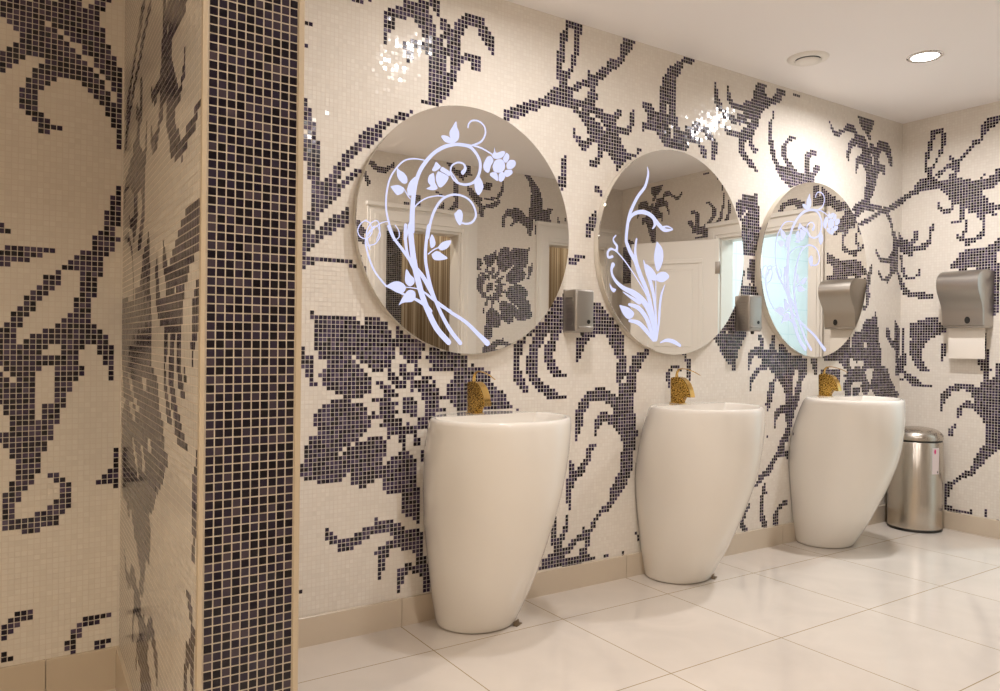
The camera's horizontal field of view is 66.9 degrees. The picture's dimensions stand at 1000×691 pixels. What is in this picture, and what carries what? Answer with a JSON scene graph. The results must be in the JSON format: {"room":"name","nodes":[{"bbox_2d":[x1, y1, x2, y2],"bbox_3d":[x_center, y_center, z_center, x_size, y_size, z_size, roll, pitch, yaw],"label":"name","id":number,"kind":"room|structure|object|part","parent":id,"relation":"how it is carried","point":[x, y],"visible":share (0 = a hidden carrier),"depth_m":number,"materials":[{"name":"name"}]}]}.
{"room":"public restroom","nodes":[
{"label":"public restroom","id":0,"kind":"room"},
{"bbox_2d":[115,0,201,690],"bbox_3d":[-0.821,-0.189,1.956,0.190,2.605,1.274,1,0,-33],"label":"wall","id":1,"kind":"structure","parent":0,"point":[162,70],"depth_m":1.78,"materials":[{"name":"beige tile"}]},
{"bbox_2d":[195,0,208,690],"bbox_3d":[-0.540,-0.183,1.376,0.010,2.605,0.016,1,0,-33],"label":"trim","id":2,"kind":"structure","parent":1,"relation":"attached to","point":[205,3],"depth_m":1.37,"materials":[{"name":"beige"}]},
{"bbox_2d":[292,0,304,690],"bbox_3d":[-0.392,-0.182,1.473,0.012,2.605,0.016,1,0,-33],"label":"trim","id":3,"kind":"structure","parent":1,"relation":"attached to","point":[301,23],"depth_m":1.47,"materials":[{"name":"beige"}]},
{"bbox_2d":[202,0,298,690],"bbox_3d":[-0.465,-0.183,1.423,0.180,2.605,0.007,1,0,-33],"label":"wall","id":4,"kind":"structure","parent":0,"point":[253,44],"depth_m":1.42,"materials":[{"name":"black tile"}]},
{"bbox_2d":[0,0,902,690],"bbox_3d":[-0.132,-0.185,3.256,6.835,2.605,0.142,1,0,-33],"label":"wall","id":5,"kind":"structure","parent":0,"point":[593,102],"depth_m":2.95,"materials":[{"name":"beige tile"}]},
{"bbox_2d":[0,645,118,690],"bbox_3d":[-2.040,1.033,1.926,1.924,0.134,0.011,1,0,-33],"label":"baseboard","id":6,"kind":"structure","parent":5,"relation":"attached to","point":[93,670],"depth_m":2.37,"materials":[{"name":"beige tile"}]},
{"bbox_2d":[353,105,568,353],"bbox_3d":[-0.127,-0.474,3.147,1.020,1.020,0.041,1,0,-33],"label":"round mirror","id":7,"kind":"object","parent":5,"relation":"attached to","point":[460,222],"visible":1,"depth_m":3.10,"materials":[{"name":"clear glass"}]},
{"bbox_2d":[563,289,593,335],"bbox_3d":[0.358,-0.149,3.436,0.109,0.210,0.099,1,0,-33],"label":"soap dispenser","id":8,"kind":"object","parent":5,"relation":"attached to","point":[577,303],"visible":1,"depth_m":3.40,"materials":[{"name":"grey metal"}]},
{"bbox_3d":[0.335,-0.156,3.472,0.108,0.196,0.012,1,0,-33],"label":"plate","id":9,"kind":"part","parent":8,"relation":"part of","materials":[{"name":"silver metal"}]},
{"bbox_2d":[298,504,886,648],"bbox_3d":[0.765,1.071,3.771,4.468,0.109,0.011,1,0,-33],"label":"baseboard","id":10,"kind":"structure","parent":5,"relation":"attached to","point":[322,628],"depth_m":3.37,"materials":[{"name":"beige tile"}]},
{"bbox_2d":[594,150,742,354],"bbox_3d":[0.872,-0.463,3.804,1.020,1.020,0.041,1,0,-33],"label":"round mirror","id":11,"kind":"object","parent":5,"relation":"attached to","point":[668,244],"visible":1,"depth_m":3.76,"materials":[{"name":"clear glass"}]},
{"bbox_2d":[735,295,761,333],"bbox_3d":[1.345,-0.166,4.085,0.109,0.210,0.099,1,0,-33],"label":"soap dispenser","id":12,"kind":"object","parent":5,"relation":"attached to","point":[748,316],"visible":0.98,"depth_m":4.05,"materials":[{"name":"grey metal"}]},
{"bbox_3d":[1.322,-0.173,4.121,0.108,0.196,0.012,1,0,-33],"label":"plate","id":13,"kind":"part","parent":12,"relation":"part of","materials":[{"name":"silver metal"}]},
{"bbox_2d":[756,182,866,356],"bbox_3d":[1.845,-0.441,4.444,1.020,1.020,0.041,1,0,-33],"label":"round mirror","id":14,"kind":"object","parent":5,"relation":"attached to","point":[811,266],"visible":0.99,"depth_m":4.40,"materials":[{"name":"clear glass"}]},
{"bbox_2d":[106,521,999,690],"bbox_3d":[2.139,1.208,1.699,8.940,0.120,5.266,1,0,-33],"label":"floor","id":15,"kind":"structure","parent":0,"point":[893,609],"depth_m":2.95,"materials":[{"name":"tile"}]},
{"bbox_2d":[423,411,570,633],"bbox_3d":[-0.007,0.697,2.946,0.576,0.844,0.528,1,0,-33],"label":"basin","id":16,"kind":"object","parent":15,"relation":"on","point":[493,481],"visible":1,"depth_m":2.78,"materials":[{"name":"beige ceramic"}]},
{"bbox_2d":[466,371,495,413],"bbox_3d":[-0.071,0.187,3.017,0.042,0.172,0.172,1,0,-36],"label":"tap","id":17,"kind":"object","parent":16,"relation":"on","point":[478,396],"visible":1,"depth_m":3.02,"materials":[{"name":"gold metal"}]},
{"bbox_3d":[-0.085,0.209,3.036,0.035,0.128,0.125,1,0,-36],"label":"spout","id":18,"kind":"part","parent":17,"relation":"part of","materials":[{"name":"gold metal"}]},
{"bbox_3d":[-0.071,0.192,3.016,0.032,0.096,0.082,1,0,-36],"label":"plate","id":19,"kind":"part","parent":17,"relation":"part of","materials":[{"name":"gold metal"}]},
{"bbox_3d":[-0.065,0.127,3.009,0.017,0.050,0.153,1,0,-36],"label":"lever","id":20,"kind":"part","parent":17,"relation":"part of","materials":[{"name":"gold metal"}]},
{"bbox_2d":[635,402,764,583],"bbox_3d":[0.963,0.706,3.583,0.576,0.844,0.528,1,0,-33],"label":"basin","id":21,"kind":"object","parent":15,"relation":"on","point":[697,465],"visible":0.99,"depth_m":3.42,"materials":[{"name":"beige ceramic"}]},
{"bbox_2d":[669,368,700,403],"bbox_3d":[0.898,0.196,3.654,0.042,0.172,0.172,1,0,-35],"label":"tap","id":22,"kind":"object","parent":21,"relation":"on","point":[681,387],"visible":1,"depth_m":3.66,"materials":[{"name":"gold metal"}]},
{"bbox_3d":[0.884,0.218,3.674,0.035,0.128,0.125,1,0,-35],"label":"spout","id":23,"kind":"part","parent":22,"relation":"part of","materials":[{"name":"gold metal"}]},
{"bbox_3d":[0.899,0.201,3.654,0.032,0.096,0.082,1,0,-35],"label":"plate","id":24,"kind":"part","parent":22,"relation":"part of","materials":[{"name":"gold metal"}]},
{"bbox_3d":[0.904,0.135,3.646,0.017,0.050,0.153,1,0,-35],"label":"lever","id":25,"kind":"part","parent":22,"relation":"part of","materials":[{"name":"gold metal"}]},
{"bbox_2d":[789,395,905,547],"bbox_3d":[1.966,0.714,4.243,0.576,0.844,0.528,1,0,-33],"label":"basin","id":26,"kind":"object","parent":15,"relation":"on","point":[845,451],"visible":1,"depth_m":4.09,"materials":[{"name":"beige ceramic"}]},
{"bbox_2d":[817,366,847,396],"bbox_3d":[1.900,0.205,4.313,0.042,0.172,0.172,1,0,-33],"label":"tap","id":27,"kind":"object","parent":26,"relation":"on","point":[828,383],"visible":1,"depth_m":4.33,"materials":[{"name":"gold metal"}]},
{"bbox_3d":[1.887,0.227,4.333,0.035,0.128,0.125,1,0,-33],"label":"spout","id":28,"kind":"part","parent":27,"relation":"part of","materials":[{"name":"gold metal"}]},
{"bbox_3d":[1.900,0.210,4.312,0.032,0.096,0.082,1,0,-33],"label":"plate","id":29,"kind":"part","parent":27,"relation":"part of","materials":[{"name":"gold metal"}]},
{"bbox_3d":[1.906,0.144,4.305,0.017,0.050,0.153,1,0,-33],"label":"lever","id":30,"kind":"part","parent":27,"relation":"part of","materials":[{"name":"gold metal"}]},
{"bbox_2d":[887,426,943,532],"bbox_3d":[2.605,0.826,4.753,0.308,0.634,0.308,1,0,-33],"label":"waste bin","id":31,"kind":"object","parent":15,"relation":"on","point":[915,489],"visible":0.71,"depth_m":4.62,"materials":[{"name":"silver metal"}]},
{"bbox_3d":[2.609,0.546,4.752,0.308,0.076,0.308,1,0,-33],"label":"lid","id":32,"kind":"part","parent":31,"relation":"part of","materials":[{"name":"silver metal"}]},
{"bbox_2d":[505,0,999,123],"bbox_3d":[2.170,-1.516,1.689,8.940,0.120,5.266,1,0,-33],"label":"ceiling","id":33,"kind":"structure","parent":0,"point":[868,43],"depth_m":3.64,"materials":[{"name":"white paint"}]},
{"bbox_2d":[787,50,828,65],"bbox_3d":[1.575,-1.458,3.872,0.202,0.026,0.202,1,0,-33],"label":"ceiling vent","id":34,"kind":"object","parent":33,"relation":"in","point":[806,58],"visible":1,"depth_m":3.84,"materials":[{"name":"white paint"}]},
{"bbox_2d":[906,50,943,62],"bbox_3d":[2.151,-1.460,3.832,0.168,0.006,0.168,1,0,-33],"label":"recessed light","id":35,"kind":"object","parent":33,"relation":"in","point":[929,55],"visible":1,"depth_m":3.82,"materials":[{"name":"silver metal"}]},
{"bbox_2d":[899,101,999,520],"bbox_3d":[3.505,-0.146,3.815,0.142,2.605,2.926,1,0,-33],"label":"wall","id":36,"kind":"structure","parent":0,"point":[951,161],"depth_m":4.72,"materials":[{"name":"beige tile"}]},
{"bbox_2d":[936,269,994,358],"bbox_3d":[2.805,-0.186,4.576,0.194,0.531,0.246,1,0,-33],"label":"dispenser","id":37,"kind":"object","parent":36,"relation":"attached to","point":[966,298],"visible":1,"depth_m":4.54,"materials":[{"name":"grey metal"}]},
{"bbox_2d":[943,510,999,538],"bbox_3d":[2.803,1.091,4.731,0.011,0.109,0.623,1,0,-33],"label":"baseboard","id":38,"kind":"structure","parent":36,"relation":"attached to","point":[986,527],"depth_m":4.61,"materials":[{"name":"beige tile"}]}
]}

